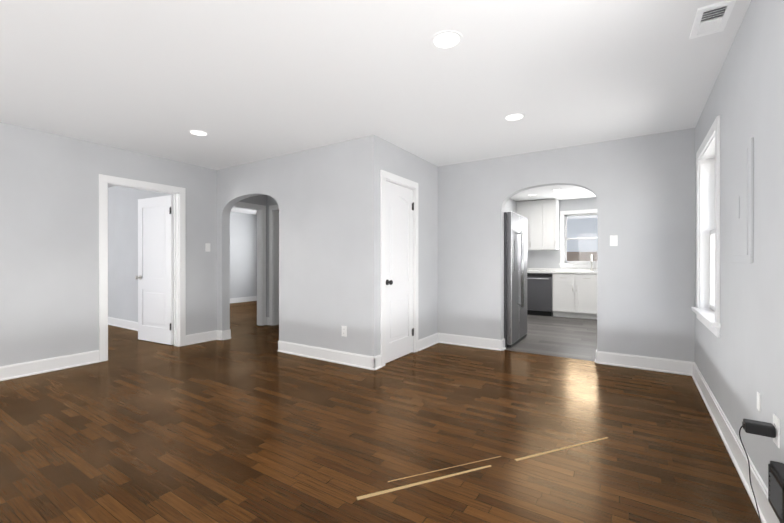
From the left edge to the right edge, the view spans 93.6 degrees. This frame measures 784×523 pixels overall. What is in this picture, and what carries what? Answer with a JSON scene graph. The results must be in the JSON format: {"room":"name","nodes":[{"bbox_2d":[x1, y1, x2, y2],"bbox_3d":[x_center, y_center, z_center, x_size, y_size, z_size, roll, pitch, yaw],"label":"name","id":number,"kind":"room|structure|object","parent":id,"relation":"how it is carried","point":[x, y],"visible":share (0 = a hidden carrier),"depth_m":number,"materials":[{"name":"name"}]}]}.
{"room":"empty living room","nodes":[
{"label":"empty living room","id":0,"kind":"room"},
{"bbox_2d":[0,122,216,366],"bbox_3d":[-3.921,-0.094,3.223,0.120,2.440,5.020,0,0,32],"label":"wall","id":1,"kind":"structure","parent":0,"point":[49,245],"depth_m":3.87,"materials":[{"name":"grey paint"}]},
{"bbox_2d":[99,174,185,361],"bbox_3d":[-3.075,0.072,4.553,0.156,2.102,0.954,0,0,32],"label":"door frame","id":2,"kind":"structure","parent":1,"relation":"attached to","point":[178,193],"depth_m":4.59,"materials":[{"name":"white wood"}]},
{"bbox_2d":[135,195,173,344],"bbox_3d":[-3.280,0.113,5.102,0.789,2.002,0.174,0,0,27],"label":"bedroom door","id":3,"kind":"structure","parent":1,"relation":"in","point":[155,277],"depth_m":5.07,"materials":[{"name":"white wood"}]},
{"bbox_2d":[205,243,209,251],"bbox_3d":[-2.593,-0.198,5.188,0.012,0.115,0.072,0,0,32],"label":"light switch","id":4,"kind":"object","parent":1,"relation":"attached to","point":[207,247],"visible":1,"depth_m":5.18,"materials":[{"name":"white plastic"}]},
{"bbox_2d":[0,296,779,522],"bbox_3d":[-1.824,1.055,4.873,9.450,0.135,9.750,0,0,32],"label":"baseboard","id":5,"kind":"structure","parent":1,"relation":"attached to","point":[15,371],"depth_m":3.83,"materials":[{"name":"white wood"}]},
{"bbox_2d":[108,186,173,321],"bbox_3d":[-4.300,-0.100,6.261,3.780,2.440,0.300,0,0,32],"label":"wall","id":6,"kind":"structure","parent":0,"point":[122,251],"depth_m":6.15,"materials":[{"name":"grey paint"}]},
{"bbox_2d":[230,195,266,316],"bbox_3d":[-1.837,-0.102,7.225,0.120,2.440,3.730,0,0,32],"label":"wall","id":7,"kind":"structure","parent":0,"point":[243,254],"depth_m":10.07,"materials":[{"name":"grey paint"}]},
{"bbox_2d":[233,202,265,325],"bbox_3d":[-2.530,0.069,6.120,0.138,2.102,0.944,0,0,32],"label":"door frame","id":8,"kind":"structure","parent":7,"relation":"attached to","point":[261,210],"depth_m":6.44,"materials":[{"name":"white wood"}]},
{"bbox_2d":[267,195,277,316],"bbox_3d":[-1.422,-0.099,6.090,1.740,2.440,0.120,0,0,32],"label":"wall","id":9,"kind":"structure","parent":0,"point":[270,200],"depth_m":6.50,"materials":[{"name":"grey paint"}]},
{"bbox_2d":[269,205,278,325],"bbox_3d":[-1.722,0.069,6.271,0.944,2.102,0.138,0,0,32],"label":"door frame","id":10,"kind":"structure","parent":9,"relation":"attached to","point":[273,209],"depth_m":6.46,"materials":[{"name":"white"}]},
{"bbox_2d":[217,135,380,356],"bbox_3d":[-3.031,-0.099,5.703,6.820,2.440,0.120,0,0,32],"label":"wall","id":11,"kind":"structure","parent":0,"point":[327,198],"depth_m":4.21,"materials":[{"name":"grey paint"}]},
{"bbox_2d":[342,326,346,336],"bbox_3d":[-0.525,0.764,4.035,0.072,0.115,0.008,0,0,32],"label":"outlet","id":12,"kind":"object","parent":11,"relation":"attached to","point":[344,331],"visible":1,"depth_m":4.03,"materials":[{"name":"white plastic"}]},
{"bbox_2d":[380,170,417,366],"bbox_3d":[0.053,0.073,4.293,0.138,2.102,0.824,0,0,32],"label":"door frame","id":13,"kind":"structure","parent":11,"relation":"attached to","point":[384,175],"depth_m":4.09,"materials":[{"name":"white wood"}]},
{"bbox_2d":[385,181,413,362],"bbox_3d":[0.073,0.115,4.286,0.174,2.002,0.659,0,0,32],"label":"closet door","id":14,"kind":"structure","parent":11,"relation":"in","point":[399,209],"depth_m":4.27,"materials":[{"name":"white wood"}]},
{"bbox_2d":[0,0,750,214],"bbox_3d":[-1.650,-1.393,5.142,9.750,0.150,10.700,0,0,32],"label":"ceiling","id":15,"kind":"structure","parent":0,"point":[240,82],"depth_m":2.58,"materials":[{"name":"white paint"}]},
{"bbox_2d":[188,130,208,135],"bbox_3d":[-1.976,-1.313,3.762,0.188,0.006,0.188,0,0,32],"label":"recessed light","id":16,"kind":"object","parent":15,"relation":"in","point":[198,132],"visible":1,"depth_m":3.76,"materials":[{"name":"white"}]},
{"bbox_2d":[431,30,462,49],"bbox_3d":[0.324,-1.310,2.181,0.188,0.006,0.188,0,0,32],"label":"recessed light","id":17,"kind":"object","parent":15,"relation":"in","point":[446,39],"visible":1,"depth_m":2.18,"materials":[{"name":"white plastic"}]},
{"bbox_2d":[504,113,524,121],"bbox_3d":[1.114,-1.312,3.349,0.188,0.006,0.188,0,0,32],"label":"recessed light","id":18,"kind":"object","parent":15,"relation":"in","point":[514,117],"visible":1,"depth_m":3.35,"materials":[{"name":"white plastic"}]},
{"bbox_2d":[689,0,735,39],"bbox_3d":[1.726,-1.306,1.991,0.150,0.015,0.295,0,0,32],"label":"ceiling vent","id":19,"kind":"object","parent":15,"relation":"in","point":[711,19],"visible":1,"depth_m":1.98,"materials":[{"name":"white metal"}]},
{"bbox_2d":[0,301,759,522],"bbox_3d":[-2.119,1.183,4.409,9.750,0.121,8.950,0,0,32],"label":"floor","id":20,"kind":"structure","parent":0,"point":[247,422],"depth_m":2.32,"materials":[{"name":"brown wood"}]},
{"bbox_2d":[381,138,437,339],"bbox_3d":[0.206,-0.097,4.551,0.120,2.440,1.410,0,0,32],"label":"wall","id":21,"kind":"structure","parent":0,"point":[403,163],"depth_m":4.78,"materials":[{"name":"grey paint"}]},
{"bbox_2d":[504,198,515,212],"bbox_3d":[1.866,-0.101,6.861,0.120,2.440,4.030,0,0,32],"label":"wall","id":22,"kind":"structure","parent":0,"point":[510,205],"depth_m":7.73,"materials":[{"name":"grey paint"}]},
{"bbox_2d":[505,315,596,360],"bbox_3d":[3.018,1.181,6.095,2.890,0.120,4.090,0,0,32],"label":"floor","id":23,"kind":"structure","parent":0,"point":[569,337],"depth_m":5.36,"materials":[{"name":"grey wood"}]},
{"bbox_2d":[504,211,526,347],"bbox_3d":[1.477,0.237,5.314,0.836,1.770,0.910,0,0,32],"label":"fridge","id":24,"kind":"object","parent":23,"relation":"on","point":[515,278],"visible":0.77,"depth_m":4.89,"materials":[{"name":"silver metal"}]},
{"bbox_2d":[527,273,552,315],"bbox_3d":[3.135,0.681,7.848,0.605,0.872,0.653,0,0,32],"label":"dishwasher","id":25,"kind":"object","parent":23,"relation":"on","point":[539,293],"visible":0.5,"depth_m":7.58,"materials":[{"name":"silver metal"}]},
{"bbox_2d":[527,255,596,318],"bbox_3d":[3.843,0.491,7.419,2.608,1.255,0.657,0,0,32],"label":"lower cabinet","id":26,"kind":"object","parent":23,"relation":"on","point":[574,292],"depth_m":7.27,"materials":[{"name":"white wood"}]},
{"bbox_2d":[527,197,596,267],"bbox_3d":[4.063,-0.103,7.763,2.620,2.440,0.150,0,0,32],"label":"wall","id":27,"kind":"structure","parent":0,"point":[543,258],"depth_m":7.99,"materials":[{"name":"grey paint"}]},
{"bbox_2d":[516,199,558,249],"bbox_3d":[3.165,-0.778,8.015,0.822,1.050,0.379,0,0,32],"label":"upper cabinet","id":28,"kind":"object","parent":27,"relation":"attached to","point":[542,216],"visible":0.85,"depth_m":7.83,"materials":[{"name":"white wood"}]},
{"bbox_2d":[559,209,596,267],"bbox_3d":[4.201,-0.474,7.663,1.314,1.220,0.170,0,0,32],"label":"kitchen window","id":29,"kind":"structure","parent":27,"relation":"in","point":[564,262],"depth_m":7.86,"materials":[{"name":"white wood"}]},
{"bbox_2d":[438,128,694,361],"bbox_3d":[1.790,-0.096,4.450,2.900,2.440,0.120,0,0,32],"label":"wall","id":30,"kind":"structure","parent":0,"point":[642,188],"depth_m":4.00,"materials":[{"name":"grey paint"}]},
{"bbox_2d":[610,235,617,245],"bbox_3d":[2.400,-0.226,3.984,0.072,0.115,0.012,0,0,32],"label":"light switch","id":31,"kind":"object","parent":30,"relation":"attached to","point":[613,240],"visible":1,"depth_m":3.98,"materials":[{"name":"white plastic"}]},
{"bbox_2d":[695,0,783,488],"bbox_3d":[2.380,-0.093,2.581,0.150,2.440,10.700,0,0,34],"label":"wall","id":32,"kind":"structure","parent":0,"point":[739,362],"depth_m":1.80,"materials":[{"name":"grey paint"}]},
{"bbox_2d":[691,115,720,337],"bbox_3d":[2.588,-0.240,2.940,0.200,1.530,1.104,0,0,34],"label":"window","id":33,"kind":"structure","parent":32,"relation":"in","point":[706,309],"depth_m":3.29,"materials":[{"name":"white wood"}]},
{"bbox_2d":[731,137,753,262],"bbox_3d":[1.888,-0.302,1.994,0.020,0.620,0.440,0,0,34],"label":"panel","id":34,"kind":"object","parent":32,"relation":"attached to","point":[742,180],"visible":0.98,"depth_m":1.93,"materials":[{"name":"grey paint"}]},
{"bbox_2d":[757,392,760,411],"bbox_3d":[1.694,0.647,1.693,0.008,0.084,0.051,0,0,34],"label":"outlet","id":35,"kind":"object","parent":32,"relation":"attached to","point":[758,394],"depth_m":1.71,"materials":[{"name":"white plastic"}]},
{"bbox_2d":[768,461,783,522],"bbox_3d":[1.448,0.889,1.361,0.049,0.210,0.205,0,0,34],"label":"air vent","id":36,"kind":"object","parent":32,"relation":"in","point":[776,485],"visible":1,"depth_m":1.38,"materials":[{"name":"black plastic"}]},
{"bbox_2d":[773,413,779,447],"bbox_3d":[1.551,0.681,1.480,0.008,0.118,0.078,0,0,34],"label":"outlet","id":37,"kind":"object","parent":32,"relation":"attached to","point":[776,424],"depth_m":1.48,"materials":[{"name":"white plastic"}]},
{"bbox_2d":[742,419,775,437],"bbox_3d":[1.523,0.692,1.531,0.094,0.046,0.052,0,0,34],"label":"plug","id":38,"kind":"object","parent":37,"relation":"attached to","point":[760,428],"visible":1,"depth_m":1.51,"materials":[{"name":"black plastic"}]},
{"bbox_2d":[739,425,761,522],"bbox_3d":[1.392,0.910,1.375,0.069,0.434,0.495,0,0,34],"label":"power cord","id":39,"kind":"object","parent":38,"relation":"attached to","point":[749,473],"visible":1,"depth_m":1.56,"materials":[{"name":"black plastic"}]},
{"label":"outside","id":40,"kind":"structure","parent":0,"visible":0},
{"bbox_2d":[567,215,596,260],"bbox_3d":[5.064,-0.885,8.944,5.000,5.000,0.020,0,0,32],"label":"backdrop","id":41,"kind":"structure","parent":40,"point":[591,249],"depth_m":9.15,"materials":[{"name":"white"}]}
]}

